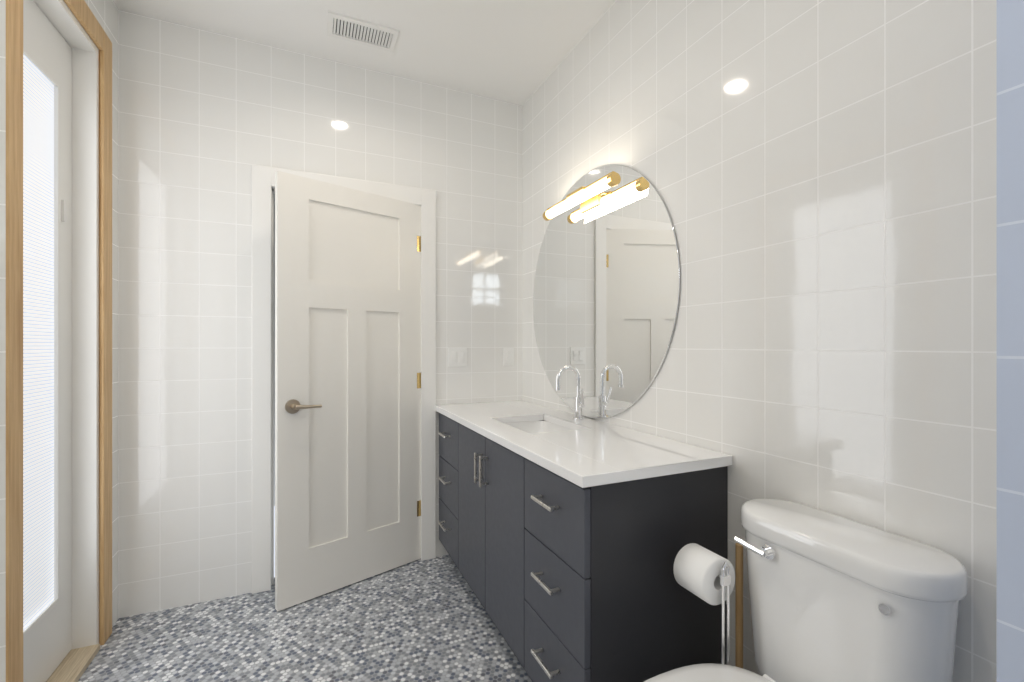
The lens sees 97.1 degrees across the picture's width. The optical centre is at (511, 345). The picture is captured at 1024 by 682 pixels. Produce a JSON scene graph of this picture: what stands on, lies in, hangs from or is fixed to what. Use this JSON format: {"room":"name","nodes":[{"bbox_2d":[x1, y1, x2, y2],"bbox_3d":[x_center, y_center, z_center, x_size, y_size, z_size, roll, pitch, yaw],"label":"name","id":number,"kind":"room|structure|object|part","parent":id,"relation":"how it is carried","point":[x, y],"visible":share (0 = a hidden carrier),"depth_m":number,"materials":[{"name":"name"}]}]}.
{"room":"bathroom","nodes":[
{"label":"bathroom","id":0,"kind":"room"},
{"bbox_2d":[0,0,22,681],"bbox_3d":[-1.153,-0.140,0.915,0.219,2.740,0.052,0,0,-24],"label":"wall","id":1,"kind":"structure","parent":0,"point":[11,340],"depth_m":0.94,"materials":[{"name":"paint"}]},
{"bbox_2d":[62,0,118,626],"bbox_3d":[-1.633,-0.140,1.479,0.200,2.740,1.130,0,0,-24],"label":"wall","id":2,"kind":"structure","parent":0,"point":[109,16],"depth_m":1.99,"materials":[{"name":"paint"}]},
{"bbox_2d":[46,644,99,681],"bbox_3d":[-1.584,1.219,1.385,0.212,0.022,0.880,0,0,-24],"label":"glass door sill","id":3,"kind":"structure","parent":2,"relation":"attached to","point":[73,665],"depth_m":1.71,"materials":[{"name":"brown wood"}]},
{"bbox_2d":[274,194,274,505],"bbox_3d":[-1.161,-0.140,3.123,1.700,2.740,1.250,0,0,-24],"label":"wall","id":4,"kind":"structure","parent":0,"point":[274,349],"depth_m":3.46,"materials":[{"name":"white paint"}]},
{"bbox_2d":[78,554,531,681],"bbox_3d":[-0.080,1.255,0.610,2.330,0.050,4.220,0,0,-24],"label":"floor","id":5,"kind":"structure","parent":0,"point":[419,620],"depth_m":1.89,"materials":[{"name":"tile"}]},
{"bbox_2d":[436,409,727,681],"bbox_3d":[0.114,0.805,2.029,0.576,0.850,1.535,0,0,-24],"label":"bathroom vanity","id":6,"kind":"object","parent":5,"relation":"on","point":[565,538],"depth_m":1.38,"materials":[{"name":"grey wood"}]},
{"bbox_2d":[436,401,731,488],"bbox_3d":[0.125,0.364,2.024,0.560,0.032,1.561,0,0,-24],"label":"countertop","id":7,"kind":"structure","parent":6,"relation":"on","point":[596,454],"depth_m":1.54,"materials":[{"name":"white stone"}]},
{"bbox_2d":[512,417,571,432],"bbox_3d":[0.114,0.445,2.029,0.298,0.154,0.438,0,0,-24],"label":"sink","id":8,"kind":"object","parent":7,"relation":"in","point":[534,423],"depth_m":2.25,"materials":[{"name":"white ceramic"}]},
{"bbox_2d":[555,365,587,420],"bbox_3d":[0.274,0.220,2.082,0.149,0.256,0.087,0,0,-24],"label":"faucet","id":9,"kind":"object","parent":7,"relation":"on","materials":[{"name":"silver metal"}]},
{"bbox_2d":[673,543,734,664],"bbox_3d":[0.517,0.890,1.204,0.120,0.680,0.140,0,0,-24],"label":"toilet paper stand","id":10,"kind":"object","parent":5,"relation":"on","point":[705,574],"visible":1,"depth_m":1.16,"materials":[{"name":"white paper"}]},
{"bbox_2d":[735,543,742,667],"bbox_3d":[0.673,0.910,1.340,0.098,0.640,0.098,0,0,-24],"label":"plunger","id":11,"kind":"object","parent":5,"relation":"on","point":[738,605],"visible":0.82,"depth_m":1.33,"materials":[{"name":"brown wood"}]},
{"bbox_2d":[643,499,967,681],"bbox_3d":[0.526,0.829,0.951,0.695,0.803,0.450,0,0,-24],"label":"toilet","id":12,"kind":"object","parent":5,"relation":"on","point":[834,598],"visible":0.98,"depth_m":0.97,"materials":[{"name":"white ceramic"}]},
{"bbox_3d":[0.425,0.800,0.906,0.473,0.047,0.380,0,0,-24],"label":"seat","id":13,"kind":"part","parent":12,"relation":"part of","materials":[{"name":"white ceramic"}]},
{"bbox_3d":[0.650,0.505,1.013,0.042,0.040,0.323,0,0,-24],"label":"handle","id":14,"kind":"part","parent":12,"relation":"part of","materials":[{"name":"silver metal"}]},
{"bbox_2d":[119,10,521,617],"bbox_3d":[-0.969,-0.140,2.458,2.210,2.740,0.120,0,0,-24],"label":"wall","id":15,"kind":"structure","parent":0,"point":[192,125],"depth_m":2.20,"materials":[{"name":"tile"}]},
{"bbox_2d":[252,165,435,593],"bbox_3d":[-0.890,0.168,2.484,0.927,2.125,0.138,0,0,-24],"label":"door frame","id":16,"kind":"structure","parent":15,"relation":"attached to","point":[263,180],"depth_m":2.28,"materials":[{"name":"white paint"}]},
{"bbox_2d":[275,171,420,611],"bbox_3d":[-0.801,0.211,2.345,0.772,2.022,0.048,0,0,-43],"label":"door leaf","id":17,"kind":"structure","parent":15,"relation":"in","point":[348,359],"depth_m":2.29,"materials":[{"name":"white paint"}]},
{"bbox_2d":[285,399,321,413],"bbox_3d":[-1.010,0.287,2.158,0.148,0.066,0.156,0,0,-43],"label":"door handle","id":18,"kind":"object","parent":17,"relation":"attached to","point":[292,406],"depth_m":2.10,"materials":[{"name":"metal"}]},
{"bbox_3d":[-0.522,0.177,2.582,0.040,1.600,0.013,0,0,-43],"label":"door hinge","id":19,"kind":"part","parent":17,"relation":"part of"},
{"bbox_2d":[448,347,466,366],"bbox_3d":[-0.321,0.070,2.675,0.116,0.115,0.012,0,0,-24],"label":"switch plate","id":20,"kind":"object","parent":15,"relation":"attached to","point":[457,356],"visible":1,"depth_m":2.67,"materials":[{"name":"white plastic"}]},
{"bbox_2d":[113,0,614,105],"bbox_3d":[-0.080,-1.535,0.610,2.330,0.050,4.220,0,0,-24],"label":"ceiling","id":21,"kind":"structure","parent":0,"point":[514,51],"depth_m":2.17,"materials":[{"name":"white paint"}]},
{"bbox_2d":[327,11,398,52],"bbox_3d":[-0.719,-1.505,2.181,0.315,0.010,0.165,0,0,-24],"label":"ceiling vent","id":22,"kind":"object","parent":21,"relation":"in","point":[356,30],"visible":1,"depth_m":2.17,"materials":[{"name":"white paint"}]},
{"bbox_2d":[522,0,996,681],"bbox_3d":[0.929,-0.140,1.060,0.120,2.740,4.220,0,0,-24],"label":"wall","id":23,"kind":"structure","parent":0,"point":[820,176],"depth_m":1.19,"materials":[{"name":"tile"}]},
{"bbox_2d":[533,165,679,418],"bbox_3d":[0.366,-0.240,2.163,0.006,1.170,1.170,0,0,-24],"label":"mirror","id":24,"kind":"object","parent":23,"relation":"attached to","point":[606,293],"visible":0.98,"depth_m":2.01,"materials":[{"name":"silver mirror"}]},
{"bbox_2d":[543,171,620,220],"bbox_3d":[0.326,-0.682,2.124,0.100,0.074,0.588,0,0,-24],"label":"vanity light","id":25,"kind":"object","parent":24,"relation":"attached to","point":[586,198],"visible":1,"depth_m":2.08,"materials":[{"name":"gold metal"}]},
{"bbox_2d":[997,0,1023,681],"bbox_3d":[0.811,-0.140,0.569,0.495,2.740,0.120,0,0,-24],"label":"wall","id":26,"kind":"structure","parent":0,"point":[1010,340],"depth_m":0.51,"materials":[{"name":"paint"}]},
{"bbox_3d":[-0.823,-0.140,-0.339,0.200,2.740,2.850,0,0,-24],"label":"wall","id":27,"kind":"structure","parent":0,"visible":0},
{"bbox_2d":[23,0,71,681],"bbox_3d":[-1.560,0.013,1.396,0.105,2.381,0.874,0,0,-24],"label":"door","id":28,"kind":"structure","parent":27,"relation":"in","point":[38,342],"depth_m":1.64,"materials":[{"name":"white paint"}]},
{"bbox_2d":[33,0,111,649],"bbox_3d":[-1.583,-0.033,1.386,0.216,2.525,1.104,0,0,-24],"label":"door frame","id":29,"kind":"structure","parent":27,"relation":"attached to","point":[85,332],"depth_m":1.82,"materials":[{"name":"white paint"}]},
{"bbox_3d":[-1.491,-0.033,1.427,0.016,2.525,1.104,0,0,-24],"label":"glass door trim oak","id":30,"kind":"part","parent":29,"relation":"part of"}
]}

